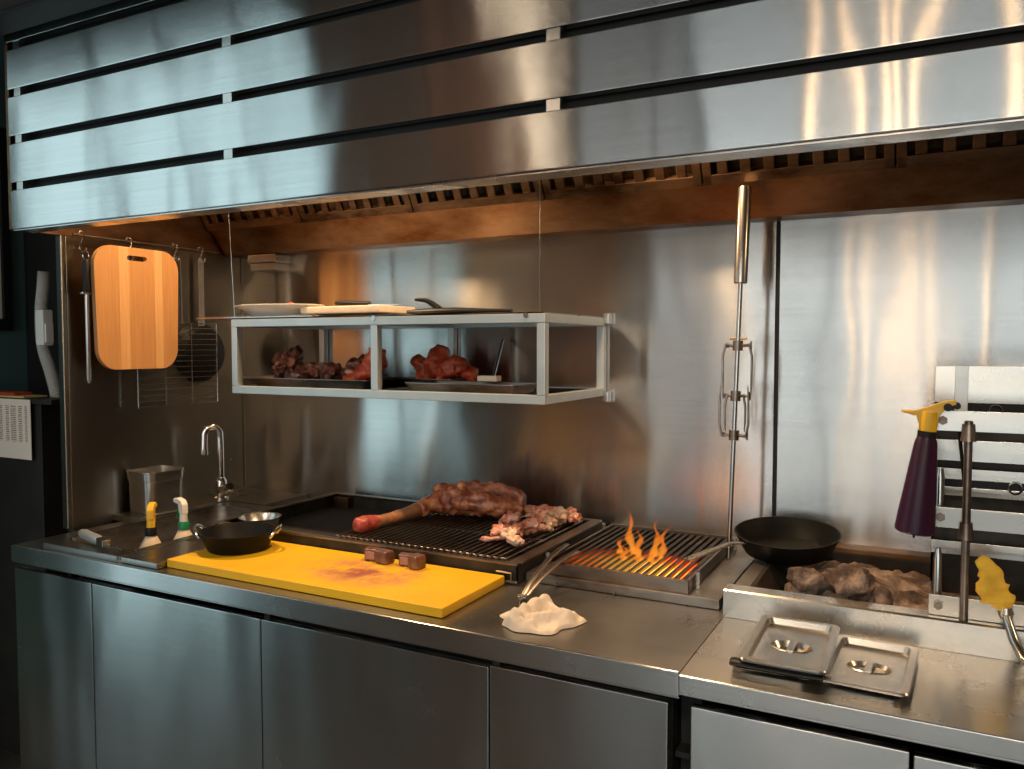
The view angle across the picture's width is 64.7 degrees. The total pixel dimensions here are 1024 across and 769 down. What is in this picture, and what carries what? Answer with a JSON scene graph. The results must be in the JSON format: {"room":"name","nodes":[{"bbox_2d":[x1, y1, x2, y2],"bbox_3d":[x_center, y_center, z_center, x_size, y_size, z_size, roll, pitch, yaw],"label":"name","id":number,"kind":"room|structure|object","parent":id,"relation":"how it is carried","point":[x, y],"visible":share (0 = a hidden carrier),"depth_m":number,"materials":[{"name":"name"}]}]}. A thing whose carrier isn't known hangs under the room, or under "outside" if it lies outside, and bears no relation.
{"room":"commercial kitchen","nodes":[
{"label":"commercial kitchen","id":0,"kind":"room"},
{"bbox_2d":[0,748,20,768],"bbox_3d":[-0.833,1.644,-1.405,7.300,0.100,8.800,1,3,28],"label":"floor","id":1,"kind":"structure","parent":0,"point":[8,760],"depth_m":2.98,"materials":[{"name":"black"}]},
{"bbox_2d":[0,397,67,754],"bbox_3d":[-1.968,0.709,3.091,0.870,1.336,0.095,1,3,28],"label":"wall","id":2,"kind":"structure","parent":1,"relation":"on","point":[31,503],"depth_m":2.95,"materials":[{"name":"black wood"}]},
{"bbox_2d":[0,398,31,459],"bbox_3d":[-1.838,0.159,2.939,0.297,0.215,0.002,1,3,28],"label":"printed sheet","id":3,"kind":"object","parent":2,"relation":"attached to","point":[15,414],"visible":1,"depth_m":2.91,"materials":[{"name":"paper"}]},
{"bbox_2d":[0,394,46,397],"bbox_3d":[-1.843,0.041,2.996,0.260,0.006,0.088,1,3,28],"label":"booklet","id":4,"kind":"object","parent":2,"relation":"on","point":[29,395],"visible":0.7,"depth_m":2.95,"materials":[{"name":"brown paper"}]},
{"bbox_2d":[0,390,31,394],"bbox_3d":[-1.910,0.031,3.041,0.240,0.010,0.068,1,3,28],"label":"booklet","id":5,"kind":"object","parent":4,"relation":"on","point":[1,391],"visible":1,"depth_m":2.99,"materials":[{"name":"red paper"}]},
{"bbox_2d":[34,271,70,575],"bbox_3d":[-1.717,0.473,3.036,0.144,1.793,0.045,1,3,28],"label":"corrugated hose","id":6,"kind":"object","parent":2,"relation":"attached to","point":[47,361],"visible":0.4,"depth_m":3.00,"materials":[{"name":"grey plastic"}]},
{"bbox_2d":[35,309,53,345],"bbox_3d":[-1.694,-0.206,2.935,0.055,0.130,0.040,1,3,28],"label":"switch box","id":7,"kind":"object","parent":6,"relation":"attached to","point":[44,318],"visible":1,"depth_m":2.92,"materials":[{"name":"white plastic"}]},
{"bbox_2d":[15,566,189,768],"bbox_3d":[-1.182,0.973,2.934,0.377,0.821,0.987,1,3,28],"label":"base cabinet","id":8,"kind":"object","parent":1,"relation":"on","point":[54,611],"visible":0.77,"depth_m":2.49,"materials":[{"name":"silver metal"}]},
{"bbox_2d":[92,582,263,768],"bbox_3d":[-0.716,0.984,2.690,0.670,0.821,0.987,1,3,28],"label":"base cabinet","id":9,"kind":"object","parent":1,"relation":"on","point":[178,682],"visible":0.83,"depth_m":2.24,"materials":[{"name":"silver metal"}]},
{"bbox_2d":[261,613,491,768],"bbox_3d":[-0.120,0.987,2.378,0.670,0.846,0.987,1,3,28],"label":"base cabinet","id":10,"kind":"object","parent":1,"relation":"on","point":[333,698],"visible":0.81,"depth_m":1.93,"materials":[{"name":"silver metal"}]},
{"bbox_2d":[11,487,722,698],"bbox_3d":[-0.409,0.520,2.501,2.176,0.074,1.016,1,3,28],"label":"countertop","id":11,"kind":"structure","parent":10,"relation":"on","point":[640,644],"depth_m":1.87,"materials":[{"name":"metal"}]},
{"bbox_2d":[126,465,184,514],"bbox_3d":[-1.298,0.385,2.950,0.155,0.153,0.165,2,3,32],"label":"pan","id":12,"kind":"object","parent":11,"relation":"on","point":[160,484],"visible":0.92,"depth_m":2.90,"materials":[{"name":"metal"}]},
{"bbox_2d":[43,502,271,595],"bbox_3d":[-1.052,0.567,2.712,0.529,0.180,0.745,1,3,28],"label":"sink","id":13,"kind":"object","parent":11,"relation":"in","point":[128,537],"visible":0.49,"depth_m":2.58,"materials":[{"name":"metal"}]},
{"bbox_2d":[78,529,121,549],"bbox_3d":[-1.242,0.470,2.437,0.294,0.031,0.031,3,4,43],"label":"tool","id":14,"kind":"object","parent":13,"relation":"on","point":[103,542],"visible":1,"depth_m":2.44,"materials":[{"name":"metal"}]},
{"bbox_2d":[139,502,160,547],"bbox_3d":[-1.145,0.520,2.572,0.080,0.286,0.094,-1,3,-11],"label":"brush","id":15,"kind":"object","parent":13,"relation":"in","point":[151,538],"visible":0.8,"depth_m":2.55,"materials":[{"name":"beige plastic"}]},
{"bbox_2d":[139,535,160,547],"bbox_3d":[-1.144,0.563,2.567,0.080,0.200,0.080,-1,3,-11],"label":"bristles","id":16,"kind":"object","parent":15,"relation":"on","point":[149,540],"depth_m":2.55,"materials":[{"name":"beige plastic"}]},
{"bbox_2d":[173,497,192,539],"bbox_3d":[-1.081,0.516,2.657,0.094,0.286,0.080,2,4,42],"label":"brush","id":17,"kind":"object","parent":13,"relation":"in","point":[182,510],"visible":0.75,"depth_m":2.64,"materials":[{"name":"beige plastic"}]},
{"bbox_2d":[173,529,192,539],"bbox_3d":[-1.075,0.559,2.654,0.080,0.200,0.080,2,4,42],"label":"bristles","id":18,"kind":"object","parent":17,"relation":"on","point":[181,533],"depth_m":2.63,"materials":[{"name":"beige plastic"}]},
{"bbox_2d":[200,424,234,499],"bbox_3d":[-1.133,0.303,3.156,0.158,0.298,0.088,1,3,28],"label":"faucet","id":19,"kind":"object","parent":11,"relation":"on","point":[223,489],"visible":1,"depth_m":3.16,"materials":[{"name":"silver metal"}]},
{"bbox_2d":[167,540,504,617],"bbox_3d":[-0.496,0.507,2.199,0.920,0.024,0.304,1,3,28],"label":"chopping board","id":20,"kind":"object","parent":11,"relation":"on","point":[431,590],"visible":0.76,"depth_m":2.11,"materials":[{"name":"plastic"}]},
{"bbox_2d":[193,521,282,555],"bbox_3d":[-0.809,0.449,2.392,0.222,0.074,0.222,3,4,45],"label":"pan","id":21,"kind":"object","parent":20,"relation":"on","point":[233,538],"visible":1,"depth_m":2.36,"materials":[{"name":"metal"}]},
{"bbox_2d":[364,546,379,560],"bbox_3d":[-0.392,0.474,2.269,0.042,0.035,0.039,1,3,13],"label":"cube","id":22,"kind":"object","parent":20,"relation":"on","point":[369,552],"visible":0.76,"depth_m":2.25,"materials":[{"name":"food"}]},
{"bbox_2d":[375,548,394,564],"bbox_3d":[-0.352,0.475,2.236,0.048,0.037,0.039,2,3,33],"label":"cube","id":23,"kind":"object","parent":20,"relation":"on","point":[383,556],"visible":1,"depth_m":2.22,"materials":[{"name":"food"}]},
{"bbox_2d":[398,552,412,565],"bbox_3d":[-0.290,0.478,2.215,0.042,0.033,0.038,1,3,10],"label":"cube","id":24,"kind":"object","parent":20,"relation":"on","point":[403,556],"visible":0.56,"depth_m":2.20,"materials":[{"name":"food"}]},
{"bbox_2d":[408,553,425,569],"bbox_3d":[-0.256,0.477,2.182,0.039,0.039,0.041,2,4,39],"label":"cube","id":25,"kind":"object","parent":20,"relation":"on","point":[416,561],"visible":1,"depth_m":2.17,"materials":[{"name":"brown food"}]},
{"bbox_2d":[214,481,601,584],"bbox_3d":[-0.336,0.408,2.625,1.110,0.180,0.618,1,3,28],"label":"grill","id":26,"kind":"object","parent":11,"relation":"on","point":[315,521],"depth_m":2.54,"materials":[{"name":"black metal"}]},
{"bbox_2d":[237,512,281,525],"bbox_3d":[-0.836,0.464,2.681,0.140,0.056,0.140,1,3,28],"label":"steel bowl","id":27,"kind":"object","parent":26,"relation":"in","point":[269,517],"visible":0.48,"depth_m":2.72,"materials":[{"name":"silver metal"}]},
{"bbox_2d":[479,536,500,541],"bbox_3d":[-0.065,0.441,2.314,0.070,0.019,0.017,1,3,22],"label":"scrap","id":28,"kind":"object","parent":26,"relation":"on","point":[483,538],"visible":1,"depth_m":2.31,"materials":[{"name":"pink food"}]},
{"bbox_2d":[465,479,531,514],"bbox_3d":[-0.041,0.382,2.716,0.293,0.111,0.058,2,3,32],"label":"joint","id":29,"kind":"object","parent":26,"relation":"on","point":[498,489],"visible":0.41,"depth_m":2.68,"materials":[{"name":"brown food"}]},
{"bbox_2d":[490,524,506,539],"bbox_3d":[-0.034,0.427,2.340,0.048,0.046,0.080,1,3,28],"label":"scrap","id":30,"kind":"object","parent":26,"relation":"on","point":[496,529],"visible":0.61,"depth_m":2.32,"materials":[{"name":"pink food"}]},
{"bbox_2d":[500,527,516,539],"bbox_3d":[-0.009,0.428,2.303,0.061,0.048,0.048,3,4,45],"label":"scrap","id":31,"kind":"object","parent":26,"relation":"on","point":[509,531],"visible":0.83,"depth_m":2.29,"materials":[{"name":"food"}]},
{"bbox_2d":[498,511,520,527],"bbox_3d":[-0.004,0.415,2.463,0.075,0.059,0.065,-1,3,-13],"label":"scrap","id":32,"kind":"object","parent":26,"relation":"on","point":[508,519],"visible":0.8,"depth_m":2.44,"materials":[{"name":"food"}]},
{"bbox_2d":[506,535,524,546],"bbox_3d":[0.008,0.437,2.260,0.052,0.032,0.036,1,3,28],"label":"scrap","id":33,"kind":"object","parent":26,"relation":"on","point":[516,540],"visible":1,"depth_m":2.25,"materials":[{"name":"food"}]},
{"bbox_2d":[510,522,523,536],"bbox_3d":[0.012,0.426,2.368,0.046,0.044,0.059,0,3,9],"label":"scrap","id":34,"kind":"object","parent":26,"relation":"on","point":[518,527],"visible":0.69,"depth_m":2.36,"materials":[{"name":"pink food"}]},
{"bbox_2d":[519,517,545,535],"bbox_3d":[0.056,0.419,2.391,0.091,0.057,0.059,0,3,6],"label":"scrap","id":35,"kind":"object","parent":26,"relation":"on","point":[531,525],"visible":0.87,"depth_m":2.37,"materials":[{"name":"food"}]},
{"bbox_2d":[525,505,547,518],"bbox_3d":[0.072,0.410,2.535,0.069,0.063,0.092,0,3,-9],"label":"scrap","id":36,"kind":"object","parent":26,"relation":"on","point":[536,512],"visible":0.8,"depth_m":2.52,"materials":[{"name":"food"}]},
{"bbox_2d":[537,504,555,514],"bbox_3d":[0.113,0.409,2.593,0.082,0.058,0.068,1,3,28],"label":"scrap","id":37,"kind":"object","parent":26,"relation":"on","point":[549,509],"visible":0.23,"depth_m":2.58,"materials":[{"name":"food"}]},
{"bbox_2d":[543,515,557,531],"bbox_3d":[0.104,0.420,2.440,0.052,0.050,0.066,1,3,28],"label":"scrap","id":38,"kind":"object","parent":26,"relation":"on","point":[550,523],"visible":0.66,"depth_m":2.43,"materials":[{"name":"food"}]},
{"bbox_2d":[548,506,568,524],"bbox_3d":[0.148,0.411,2.538,0.064,0.060,0.104,1,3,28],"label":"scrap","id":39,"kind":"object","parent":26,"relation":"on","point":[559,513],"visible":0.93,"depth_m":2.52,"materials":[{"name":"food"}]},
{"bbox_2d":[565,506,582,522],"bbox_3d":[0.189,0.413,2.567,0.076,0.052,0.063,1,3,28],"label":"scrap","id":40,"kind":"object","parent":26,"relation":"on","point":[574,517],"visible":0.77,"depth_m":2.54,"materials":[{"name":"pink food"}]},
{"bbox_2d":[500,594,585,634],"bbox_3d":[0.058,0.511,1.827,0.194,0.049,0.161,1,3,28],"label":"cloth","id":41,"kind":"object","parent":11,"relation":"on","point":[540,615],"visible":1,"depth_m":1.79,"materials":[{"name":"white fabric"}]},
{"bbox_2d":[518,543,580,604],"bbox_3d":[0.099,0.488,2.101,0.077,0.072,0.354,1,3,28],"label":"tongs","id":42,"kind":"object","parent":11,"relation":"on","point":[531,584],"visible":1,"depth_m":2.06,"materials":[{"name":"metal"}]},
{"bbox_2d":[526,541,755,609],"bbox_3d":[0.402,0.502,2.293,0.510,0.024,0.621,1,3,28],"label":"drip tray","id":43,"kind":"object","parent":11,"relation":"on","point":[709,595],"visible":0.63,"depth_m":2.04,"materials":[{"name":"metal"}]},
{"bbox_2d":[543,523,736,593],"bbox_3d":[0.373,0.470,2.270,0.418,0.041,0.517,1,3,28],"label":"grill","id":44,"kind":"object","parent":43,"relation":"on","point":[599,559],"visible":0.94,"depth_m":2.19,"materials":[{"name":"metal"}]},
{"bbox_2d":[631,539,717,578],"bbox_3d":[0.374,0.481,2.272,0.368,0.012,0.493,1,3,28],"label":"bed","id":45,"kind":"object","parent":43,"relation":"on","point":[677,539],"visible":0.07,"depth_m":2.21,"materials":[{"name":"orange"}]},
{"bbox_2d":[618,542,662,564],"bbox_3d":[0.355,0.410,2.196,0.162,0.138,0.110,1,3,28],"label":"fire","id":46,"kind":"object","parent":45,"relation":"on","point":[654,553],"visible":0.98,"depth_m":2.21,"materials":[{"name":"orange"}]},
{"bbox_2d":[718,186,752,558],"bbox_3d":[0.628,-0.029,2.261,0.093,1.037,0.049,1,3,28],"label":"spit","id":47,"kind":"object","parent":43,"relation":"on","point":[744,192],"visible":1,"depth_m":2.24,"materials":[{"name":"metal"}]},
{"bbox_2d":[723,543,1023,662],"bbox_3d":[1.888,0.574,1.503,2.822,0.170,0.654,1,3,28],"label":"pit","id":48,"kind":"object","parent":11,"relation":"on","point":[759,592],"visible":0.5,"depth_m":1.76,"materials":[{"name":"metal"}]},
{"bbox_2d":[683,516,841,565],"bbox_3d":[0.692,0.433,2.152,0.278,0.085,0.446,3,4,44],"label":"frying pan","id":49,"kind":"object","parent":48,"relation":"on","point":[778,540],"visible":1,"depth_m":2.25,"materials":[{"name":"metal"}]},
{"bbox_2d":[784,560,1023,609],"bbox_3d":[1.387,0.522,1.739,1.530,0.085,0.560,1,3,28],"label":"heap","id":50,"kind":"object","parent":48,"relation":"in","point":[911,589],"visible":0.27,"depth_m":2.02,"materials":[{"name":"brown food"}]},
{"bbox_2d":[786,566,827,593],"bbox_3d":[0.713,0.478,1.941,0.080,0.079,0.098,-2,4,-41],"label":"lump","id":51,"kind":"object","parent":50,"relation":"on","point":[799,578],"visible":0.64,"depth_m":1.92,"materials":[{"name":"brown stone"}]},
{"bbox_2d":[804,581,835,595],"bbox_3d":[0.720,0.491,1.885,0.076,0.067,0.086,1,3,28],"label":"lump","id":52,"kind":"object","parent":50,"relation":"on","point":[817,589],"visible":0.42,"depth_m":1.86,"materials":[{"name":"brown food"}]},
{"bbox_2d":[820,590,848,599],"bbox_3d":[0.730,0.498,1.844,0.048,0.053,0.066,-1,3,-23],"label":"lump","id":53,"kind":"object","parent":50,"relation":"on","point":[827,593],"visible":0.38,"depth_m":1.83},
{"bbox_2d":[830,563,874,601],"bbox_3d":[0.786,0.467,1.869,0.094,0.106,0.123,1,3,28],"label":"lump","id":54,"kind":"object","parent":50,"relation":"on","point":[852,582],"visible":0.86,"depth_m":1.84,"materials":[{"name":"brown stone"}]},
{"bbox_2d":[868,586,892,605],"bbox_3d":[0.831,0.491,1.829,0.056,0.064,0.061,1,3,28],"label":"lump","id":55,"kind":"object","parent":50,"relation":"on","point":[881,594],"visible":0.61,"depth_m":1.82,"materials":[{"name":"brown stone"}]},
{"bbox_2d":[490,617,728,768],"bbox_3d":[0.357,0.999,2.129,0.399,0.846,0.987,1,3,28],"label":"base cabinet","id":56,"kind":"object","parent":1,"relation":"on","point":[539,719],"visible":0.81,"depth_m":1.68,"materials":[{"name":"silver metal"}]},
{"bbox_2d":[675,618,739,768],"bbox_3d":[0.554,1.008,2.024,0.043,0.838,0.890,1,3,28],"label":"base cabinet","id":57,"kind":"object","parent":1,"relation":"on","point":[682,751],"visible":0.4,"depth_m":1.65,"materials":[{"name":"metal"}]},
{"bbox_2d":[690,701,914,768],"bbox_3d":[0.740,1.015,1.921,0.377,0.834,1.000,1,3,28],"label":"base cabinet","id":58,"kind":"object","parent":1,"relation":"on","point":[722,736],"visible":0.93,"depth_m":1.49,"materials":[{"name":"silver metal"}]},
{"bbox_2d":[913,743,1023,768],"bbox_3d":[1.096,1.026,1.735,0.417,0.830,1.000,1,3,28],"label":"base cabinet","id":59,"kind":"object","parent":1,"relation":"on","point":[924,756],"visible":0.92,"depth_m":1.41,"materials":[{"name":"silver metal"}]},
{"bbox_2d":[678,617,1023,764],"bbox_3d":[1.650,0.594,1.047,2.820,0.039,0.373,1,3,28],"label":"countertop","id":60,"kind":"structure","parent":59,"relation":"on","point":[974,705],"depth_m":1.45,"materials":[{"name":"metal"}]},
{"bbox_2d":[733,623,805,679],"bbox_3d":[0.543,0.540,1.631,0.158,0.022,0.262,1,3,26],"label":"lid","id":61,"kind":"object","parent":60,"relation":"on","point":[750,631],"visible":0.1,"depth_m":1.66,"materials":[{"name":"metal"}]},
{"bbox_2d":[729,657,823,681],"bbox_3d":[0.506,0.529,1.535,0.166,0.018,0.099,1,3,28],"label":"lid","id":62,"kind":"object","parent":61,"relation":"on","point":[736,662],"visible":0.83,"depth_m":1.50,"materials":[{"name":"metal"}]},
{"bbox_2d":[739,615,839,674],"bbox_3d":[0.554,0.518,1.603,0.158,0.022,0.262,1,4,27],"label":"lid","id":63,"kind":"object","parent":61,"relation":"on","point":[776,641],"visible":1,"depth_m":1.61,"materials":[{"name":"metal"}]},
{"bbox_2d":[823,635,918,696],"bbox_3d":[0.688,0.544,1.557,0.158,0.022,0.262,2,3,30],"label":"lid","id":64,"kind":"object","parent":60,"relation":"on","point":[899,661],"visible":0.96,"depth_m":1.57,"materials":[{"name":"metal"}]},
{"bbox_2d":[928,366,1023,675],"bbox_3d":[1.170,0.257,1.582,0.622,0.575,0.369,1,3,28],"label":"rack","id":65,"kind":"object","parent":60,"relation":"on","point":[980,494],"visible":0.79,"depth_m":1.79,"materials":[{"name":"metal"}]},
{"bbox_2d":[894,400,960,537],"bbox_3d":[0.844,0.172,1.651,0.112,0.286,0.075,0,3,5],"label":"spray bottle","id":66,"kind":"object","parent":65,"relation":"hanging from","point":[916,513],"visible":1,"depth_m":1.62,"materials":[{"name":"purple plastic"}]},
{"bbox_2d":[975,555,1015,611],"bbox_3d":[0.966,0.402,1.617,0.072,0.117,0.034,1,3,28],"label":"cloth","id":67,"kind":"object","parent":65,"relation":"on","point":[991,586],"visible":1,"depth_m":1.61,"materials":[{"name":"yellow fabric"}]},
{"bbox_2d":[0,35,27,391],"bbox_3d":[-2.923,-0.434,2.268,0.100,3.700,3.740,1,3,28],"label":"wall","id":68,"kind":"structure","parent":0,"point":[13,344],"depth_m":3.57,"materials":[{"name":"teal paint"}]},
{"bbox_2d":[0,127,12,330],"bbox_3d":[-2.381,-0.652,3.152,0.028,0.870,0.825,1,3,28],"label":"framed board","id":69,"kind":"object","parent":68,"relation":"attached to","point":[6,311],"visible":0.93,"depth_m":3.49,"materials":[{"name":"black plastic"}]},
{"bbox_2d":[0,0,119,35],"bbox_3d":[-1.454,-1.131,2.346,2.400,0.157,0.100,1,3,28],"label":"trim","id":70,"kind":"structure","parent":68,"relation":"attached to","point":[32,13],"depth_m":2.27,"materials":[{"name":"black paint"}]},
{"bbox_2d":[0,0,31,10],"bbox_3d":[-1.519,-1.129,2.222,2.400,0.148,0.180,1,3,28],"label":"ceiling","id":71,"kind":"structure","parent":0,"point":[4,4],"depth_m":2.24,"materials":[{"name":"black paint"}]},
{"bbox_2d":[23,232,79,577],"bbox_3d":[-1.676,-0.495,3.527,0.940,3.700,0.330,1,3,28],"label":"wall","id":72,"kind":"structure","parent":0,"point":[39,249],"depth_m":3.57,"materials":[{"name":"black paint"}]},
{"bbox_2d":[137,256,217,407],"bbox_3d":[-1.267,-0.203,3.076,0.008,0.564,0.368,1,3,28],"label":"basket","id":73,"kind":"object","parent":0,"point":[191,328],"visible":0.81,"depth_m":3.10,"materials":[{"name":"metal"}]},
{"bbox_3d":[1.158,-0.436,2.302,7.300,3.700,0.115,1,3,28],"label":"wall","id":74,"kind":"structure","parent":0,"visible":0},
{"bbox_2d":[55,235,245,531],"bbox_3d":[-1.331,0.000,3.090,0.034,1.033,0.810,1,3,28],"label":"backsplash panel","id":75,"kind":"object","parent":74,"relation":"attached to","point":[105,434],"depth_m":2.96,"materials":[{"name":"metal"}]},
{"bbox_2d":[248,253,290,272],"bbox_3d":[-0.983,-0.491,3.277,0.150,0.064,0.089,1,3,28],"label":"junction box","id":76,"kind":"object","parent":74,"relation":"attached to","point":[265,263],"visible":1,"depth_m":3.24,"materials":[{"name":"plastic"}]},
{"bbox_2d":[243,221,776,540],"bbox_3d":[-0.174,0.002,2.935,2.172,1.045,0.012,1,3,28],"label":"backsplash","id":77,"kind":"structure","parent":74,"relation":"attached to","point":[654,455],"depth_m":2.75,"materials":[{"name":"metal"}]},
{"bbox_2d":[4,0,1023,257],"bbox_3d":[0.849,-0.812,1.821,5.020,0.722,0.980,1,3,28],"label":"extractor hood","id":78,"kind":"object","parent":74,"relation":"attached to","point":[318,126],"depth_m":1.97,"materials":[{"name":"metal"}]},
{"bbox_2d":[77,230,86,251],"bbox_3d":[-1.454,-0.484,2.737,0.014,0.076,0.029,1,3,28],"label":"hook","id":79,"kind":"object","parent":78,"relation":"hanging from","point":[79,231],"visible":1,"depth_m":2.73,"materials":[{"name":"silver metal"}]},
{"bbox_2d":[80,250,91,382],"bbox_3d":[-1.439,-0.229,2.742,0.031,0.449,0.042,1,3,28],"label":"sharpening steel","id":80,"kind":"object","parent":79,"relation":"hanging from","point":[85,264],"visible":1,"depth_m":2.73,"materials":[{"name":"silver metal"}]},
{"bbox_2d":[125,237,133,260],"bbox_3d":[-1.370,-0.485,2.898,0.014,0.090,0.029,1,3,28],"label":"hook","id":81,"kind":"object","parent":78,"relation":"hanging from","point":[130,238],"visible":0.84,"depth_m":2.90,"materials":[{"name":"silver metal"}]},
{"bbox_2d":[90,245,177,369],"bbox_3d":[-1.337,-0.270,2.886,0.018,0.428,0.342,1,3,28],"label":"chopping board","id":82,"kind":"object","parent":81,"relation":"hanging from","point":[135,303],"visible":1,"depth_m":2.86,"materials":[{"name":"brown wood"}]},
{"bbox_2d":[171,243,179,260],"bbox_3d":[-1.278,-0.503,3.072,0.014,0.070,0.029,1,3,28],"label":"hook","id":83,"kind":"object","parent":78,"relation":"hanging from","point":[173,243],"visible":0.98,"depth_m":3.07,"materials":[{"name":"silver metal"}]},
{"bbox_2d":[197,246,204,262],"bbox_3d":[-1.221,-0.510,3.181,0.014,0.066,0.029,1,3,28],"label":"hook","id":84,"kind":"object","parent":78,"relation":"hanging from","point":[200,246],"visible":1,"depth_m":3.18,"materials":[{"name":"silver metal"}]},
{"bbox_2d":[175,258,224,382],"bbox_3d":[-1.229,-0.251,3.203,0.040,0.492,0.242,1,3,28],"label":"frying pan","id":85,"kind":"object","parent":84,"relation":"hanging from","point":[220,353],"visible":0.89,"depth_m":3.18,"materials":[{"name":"metal"}]},
{"bbox_2d":[228,180,611,404],"bbox_3d":[-0.346,-0.556,2.719,1.271,1.220,0.478,1,3,28],"label":"wall shelf","id":86,"kind":"object","parent":78,"relation":"hanging from","point":[544,394],"visible":0.84,"depth_m":2.53,"materials":[{"name":"metal"}]},
{"bbox_2d":[196,314,332,319],"bbox_3d":[-0.824,-0.241,2.946,0.543,0.009,0.334,1,3,28],"label":"wire rack","id":87,"kind":"object","parent":86,"relation":"on","point":[302,315],"visible":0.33,"depth_m":2.78,"materials":[{"name":"metal"}]},
{"bbox_2d":[233,304,324,315],"bbox_3d":[-0.828,-0.261,2.868,0.376,0.038,0.222,1,3,28],"label":"platter","id":88,"kind":"object","parent":87,"relation":"on","point":[252,309],"visible":0.67,"depth_m":2.78,"materials":[{"name":"white ceramic"}]},
{"bbox_2d":[243,375,409,388],"bbox_3d":[-0.666,-0.011,2.902,0.600,0.030,0.300,1,3,28],"label":"metal tray","id":89,"kind":"object","parent":86,"relation":"on","point":[251,380],"visible":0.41,"depth_m":2.77,"materials":[{"name":"metal"}]},
{"bbox_2d":[272,345,303,378],"bbox_3d":[-0.820,-0.073,2.968,0.119,0.147,0.159,-1,3,-21],"label":"meat chop","id":90,"kind":"object","parent":89,"relation":"on","point":[287,363],"visible":0.78,"depth_m":2.92,"materials":[{"name":"brown food"}]},
{"bbox_2d":[298,362,319,378],"bbox_3d":[-0.702,-0.041,2.935,0.128,0.084,0.145,1,3,28],"label":"meat chop","id":91,"kind":"object","parent":89,"relation":"on","point":[307,371],"visible":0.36,"depth_m":2.88,"materials":[{"name":"brown food"}]},
{"bbox_2d":[313,362,346,379],"bbox_3d":[-0.633,-0.037,2.855,0.111,0.086,0.107,2,4,40],"label":"meat chop","id":92,"kind":"object","parent":89,"relation":"on","point":[328,371],"visible":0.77,"depth_m":2.82,"materials":[{"name":"brown food"}]},
{"bbox_2d":[345,354,364,370],"bbox_3d":[-0.527,-0.052,2.853,0.119,0.115,0.135,1,3,28],"label":"meat chop","id":93,"kind":"object","parent":89,"relation":"on","point":[352,363],"visible":0.14,"depth_m":2.81,"materials":[{"name":"brown food"}]},
{"bbox_2d":[345,369,353,374],"bbox_3d":[-0.559,-0.042,2.793,0.039,0.026,0.022,1,3,10],"label":"meat chop","id":94,"kind":"object","parent":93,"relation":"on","point":[347,371],"visible":0.63,"depth_m":2.79,"materials":[{"name":"food"}]},
{"bbox_2d":[343,348,387,379],"bbox_3d":[-0.495,-0.055,2.713,0.159,0.139,0.082,1,3,28],"label":"joint","id":95,"kind":"object","parent":89,"relation":"in","point":[363,371],"visible":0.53,"depth_m":2.69,"materials":[{"name":"red food"}]},
{"bbox_2d":[301,305,414,315],"bbox_3d":[-0.527,-0.253,2.767,0.346,0.024,0.210,1,3,28],"label":"cutting board","id":96,"kind":"object","parent":86,"relation":"on","point":[353,310],"visible":0.89,"depth_m":2.69,"materials":[{"name":"brown wood"}]},
{"bbox_2d":[335,300,398,305],"bbox_3d":[-0.493,-0.275,2.739,0.231,0.021,0.025,1,3,18],"label":"kitchen knife","id":97,"kind":"object","parent":96,"relation":"on","point":[347,302],"visible":0.88,"depth_m":2.74,"materials":[{"name":"black plastic"}]},
{"bbox_2d":[402,377,466,386],"bbox_3d":[-0.245,-0.008,2.812,0.215,0.032,0.200,1,3,28],"label":"metal tray","id":98,"kind":"object","parent":86,"relation":"on","point":[411,379],"visible":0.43,"depth_m":2.74,"materials":[{"name":"metal"}]},
{"bbox_2d":[410,354,424,378],"bbox_3d":[-0.302,-0.048,2.870,0.129,0.120,0.080,1,3,28],"label":"joint","id":99,"kind":"object","parent":98,"relation":"in","point":[416,361],"visible":0.27,"depth_m":2.85,"materials":[{"name":"red food"}]},
{"bbox_2d":[423,344,450,378],"bbox_3d":[-0.262,-0.070,2.813,0.108,0.140,0.097,1,3,28],"label":"joint","id":100,"kind":"object","parent":98,"relation":"in","point":[438,353],"visible":0.69,"depth_m":2.78,"materials":[{"name":"red food"}]},
{"bbox_2d":[436,354,469,378],"bbox_3d":[-0.204,-0.053,2.760,0.123,0.102,0.071,1,3,28],"label":"joint","id":101,"kind":"object","parent":98,"relation":"in","point":[450,368],"visible":0.93,"depth_m":2.73,"materials":[{"name":"red food"}]},
{"bbox_2d":[457,363,477,380],"bbox_3d":[-0.159,-0.043,2.774,0.088,0.092,0.062,1,3,28],"label":"joint","id":102,"kind":"object","parent":98,"relation":"on","point":[471,374],"visible":0.57,"depth_m":2.75,"materials":[{"name":"red food"}]},
{"bbox_2d":[406,298,512,314],"bbox_3d":[-0.165,-0.242,2.472,0.357,0.054,0.036,1,3,23],"label":"serving utensil","id":103,"kind":"object","parent":86,"relation":"on","point":[437,309],"visible":0.98,"depth_m":2.47,"materials":[{"name":"black plastic"}]},
{"bbox_2d":[404,380,536,393],"bbox_3d":[-0.125,0.008,2.513,0.400,0.029,0.180,1,3,28],"label":"metal tray","id":104,"kind":"object","parent":86,"relation":"on","point":[430,385],"visible":0.8,"depth_m":2.45,"materials":[{"name":"metal"}]},
{"bbox_2d":[477,338,503,381],"bbox_3d":[-0.040,-0.084,2.671,0.074,0.138,0.286,1,3,16],"label":"spatula","id":105,"kind":"object","parent":104,"relation":"on","point":[488,378],"visible":1,"depth_m":2.57,"materials":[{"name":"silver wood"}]},
{"bbox_2d":[772,221,780,515],"bbox_3d":[0.794,0.026,2.430,0.011,1.045,0.008,1,3,28],"label":"trim","id":106,"kind":"structure","parent":74,"relation":"attached to","point":[778,222],"depth_m":2.42,"materials":[{"name":"black plastic"}]},
{"bbox_2d":[776,204,1023,562],"bbox_3d":[2.046,0.057,1.774,2.816,1.045,0.012,1,3,28],"label":"backsplash panel","id":107,"kind":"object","parent":74,"relation":"attached to","point":[870,306],"depth_m":2.29,"materials":[{"name":"metal"}]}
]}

